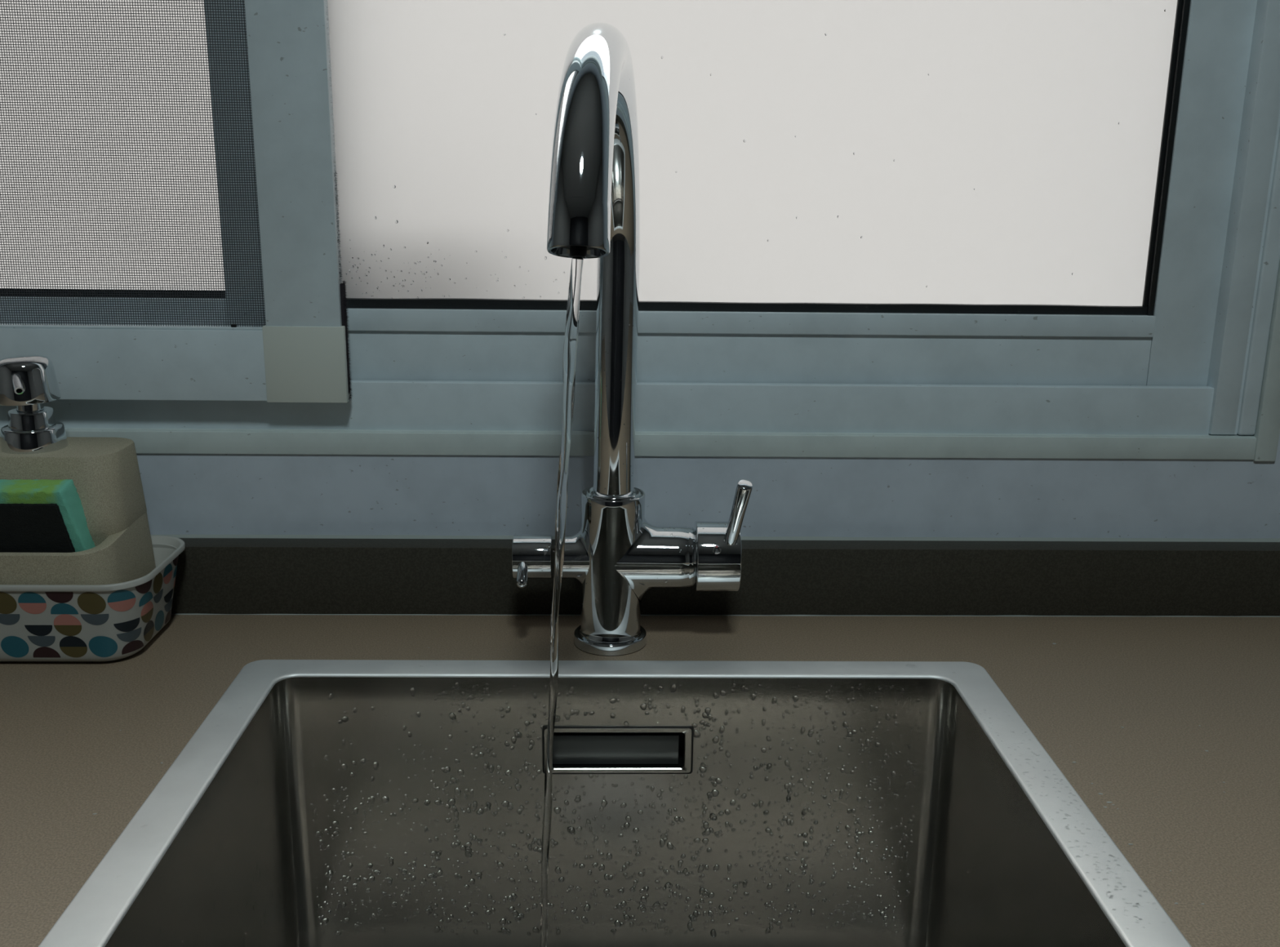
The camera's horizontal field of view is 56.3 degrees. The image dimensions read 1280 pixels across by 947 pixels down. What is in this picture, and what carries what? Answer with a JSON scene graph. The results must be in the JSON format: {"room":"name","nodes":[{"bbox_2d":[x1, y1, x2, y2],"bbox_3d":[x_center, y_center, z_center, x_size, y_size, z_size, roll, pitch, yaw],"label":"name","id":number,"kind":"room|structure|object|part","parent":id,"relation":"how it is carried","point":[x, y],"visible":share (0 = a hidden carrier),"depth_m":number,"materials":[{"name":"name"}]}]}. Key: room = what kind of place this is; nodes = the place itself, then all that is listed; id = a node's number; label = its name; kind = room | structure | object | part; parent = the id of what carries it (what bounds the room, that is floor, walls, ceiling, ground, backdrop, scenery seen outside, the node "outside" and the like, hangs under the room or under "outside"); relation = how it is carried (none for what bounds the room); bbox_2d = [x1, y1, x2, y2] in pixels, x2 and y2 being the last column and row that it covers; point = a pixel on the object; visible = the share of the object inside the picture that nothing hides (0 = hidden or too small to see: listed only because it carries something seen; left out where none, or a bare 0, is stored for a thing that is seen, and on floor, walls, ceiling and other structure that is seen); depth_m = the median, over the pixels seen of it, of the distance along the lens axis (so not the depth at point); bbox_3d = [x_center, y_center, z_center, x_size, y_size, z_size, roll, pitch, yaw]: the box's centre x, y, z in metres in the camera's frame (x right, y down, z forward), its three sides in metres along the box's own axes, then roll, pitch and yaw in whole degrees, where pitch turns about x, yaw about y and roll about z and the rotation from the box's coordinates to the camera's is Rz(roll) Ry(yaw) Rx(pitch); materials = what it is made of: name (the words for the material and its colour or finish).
{"room":"kitchen","nodes":[
{"label":"kitchen","id":0,"kind":"room"},
{"bbox_2d":[136,433,1279,538],"bbox_3d":[0.076,-0.207,0.951,3.700,2.400,0.160,0,14,-1],"label":"wall","id":1,"kind":"structure","parent":0,"point":[184,494],"depth_m":0.93,"materials":[{"name":"grey paint"}]},
{"bbox_2d":[0,614,1279,946],"bbox_3d":[0.083,0.207,0.604,3.700,0.030,0.713,0,14,-1],"label":"countertop","id":2,"kind":"structure","parent":1,"relation":"attached to","point":[65,758],"depth_m":0.76,"materials":[{"name":"brown stone"}]},
{"bbox_2d":[0,535,185,661],"bbox_3d":[-0.495,0.089,0.855,0.318,0.060,0.113,0,14,-1],"label":"tray","id":3,"kind":"object","parent":2,"relation":"on","point":[113,621],"visible":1,"depth_m":0.81,"materials":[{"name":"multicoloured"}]},
{"bbox_2d":[0,354,155,584],"bbox_3d":[-0.453,0.019,0.836,0.198,0.200,0.097,0,14,-1],"label":"soap dispenser","id":4,"kind":"object","parent":3,"relation":"on","point":[104,472],"visible":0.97,"depth_m":0.82,"materials":[{"name":"stone"}]},
{"bbox_2d":[0,479,95,552],"bbox_3d":[-0.431,0.035,0.812,0.118,0.063,0.032,0,14,-1],"label":"sponge","id":5,"kind":"object","parent":4,"relation":"in","point":[42,515],"visible":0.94,"depth_m":0.80,"materials":[{"name":"green plastic"}]},
{"bbox_2d":[38,659,1191,946],"bbox_3d":[-0.011,0.311,0.610,0.510,0.237,0.528,0,14,-1],"label":"sink","id":6,"kind":"object","parent":2,"relation":"in","point":[208,797],"visible":0.88,"depth_m":0.82,"materials":[{"name":"metal"}]},
{"bbox_3d":[-0.017,0.192,0.830,0.088,0.022,0.002,0,14,-1],"label":"overflow plate","id":7,"kind":"part","parent":6,"relation":"part of","materials":[{"name":"silver metal"}]},
{"bbox_3d":[-0.015,0.191,0.824,0.102,0.034,0.002,0,14,-1],"label":"overflow frame","id":8,"kind":"part","parent":6,"relation":"part of","materials":[{"name":"metal"}]},
{"bbox_2d":[511,22,752,656],"bbox_3d":[-0.004,-0.047,0.707,0.164,0.410,0.284,0,14,-1],"label":"faucet","id":9,"kind":"object","parent":2,"relation":"on","point":[593,208],"visible":0.98,"depth_m":0.81,"materials":[{"name":"silver metal"}]},
{"bbox_3d":[-0.082,0.070,0.833,0.008,0.016,0.020,0,14,-1],"label":"pin lever","id":10,"kind":"part","parent":9,"relation":"part of","materials":[{"name":"silver metal"}]},
{"bbox_3d":[-0.076,0.059,0.852,0.027,0.031,0.031,0,14,-1],"label":"knob","id":11,"kind":"part","parent":9,"relation":"part of","materials":[{"name":"silver metal"}]},
{"bbox_2d":[538,249,583,946],"bbox_3d":[-0.043,0.126,0.618,0.029,0.477,0.008,2,14,4],"label":"water stream","id":12,"kind":"object","parent":9,"relation":"attached to","point":[571,339],"visible":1,"depth_m":0.59,"materials":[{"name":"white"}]},
{"bbox_3d":[-0.023,-0.100,0.690,0.031,0.298,0.267,1,14,3],"label":"spout","id":13,"kind":"part","parent":9,"relation":"part of","materials":[{"name":"silver metal"}]},
{"bbox_3d":[0.067,0.028,0.819,0.011,0.054,0.035,-3,15,-15],"label":"lever","id":14,"kind":"part","parent":9,"relation":"part of","materials":[{"name":"silver metal"}]},
{"bbox_2d":[151,534,1279,617],"bbox_3d":[0.075,0.079,0.928,3.700,0.057,0.026,0,14,-1],"label":"upstand","id":15,"kind":"object","parent":2,"relation":"on","point":[216,574],"visible":0.72,"depth_m":0.92,"materials":[{"name":"brown stone"}]},
{"bbox_2d":[0,0,1279,461],"bbox_3d":[-0.271,-0.492,0.818,1.536,0.971,0.078,0,14,-1],"label":"window","id":16,"kind":"structure","parent":1,"relation":"in","point":[1236,415],"depth_m":0.91,"materials":[{"name":"paint"}]},
{"bbox_2d":[0,0,227,325],"bbox_3d":[-0.598,-0.499,0.830,0.758,0.880,0.020,0,14,-1],"label":"window","id":17,"kind":"structure","parent":16,"relation":"attached to","point":[44,131],"depth_m":0.90,"materials":[{"name":"paint"}]},
{"bbox_3d":[-0.626,-0.105,0.930,0.695,0.068,0.020,0,14,-1],"label":"rail","id":18,"kind":"part","parent":17,"relation":"part of","materials":[{"name":"paint"}]},
{"bbox_2d":[0,0,352,402],"bbox_3d":[-0.602,-0.487,0.772,0.785,0.891,0.014,0,14,-1],"label":"screen","id":19,"kind":"object","parent":16,"relation":"attached to","point":[300,353],"visible":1,"depth_m":0.86,"materials":[{"name":"paint"}]},
{"bbox_3d":[-0.611,-0.083,0.876,0.676,0.054,0.012,0,14,-1],"label":"rail","id":20,"kind":"part","parent":19,"relation":"part of","materials":[{"name":"paint"}]},
{"bbox_2d":[203,0,1257,386],"bbox_3d":[0.074,-0.489,0.823,0.762,0.880,0.023,0,14,-1],"label":"window","id":21,"kind":"structure","parent":16,"relation":"attached to","point":[1020,104],"depth_m":0.89,"materials":[{"name":"paint"}]},
{"bbox_3d":[0.042,-0.087,0.927,0.704,0.050,0.020,0,14,-1],"label":"rail","id":22,"kind":"part","parent":21,"relation":"part of","materials":[{"name":"paint"}]},
{"bbox_3d":[0.080,-0.322,0.866,0.633,0.415,0.003,0,14,-1],"label":"pane","id":23,"kind":"part","parent":21,"relation":"part of","materials":[{"name":"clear glass"}]},
{"bbox_3d":[0.489,-0.481,0.813,0.017,0.971,0.017,0,14,-1],"label":"trim","id":24,"kind":"part","parent":16,"relation":"part of","materials":[{"name":"grey metal"}]}
]}

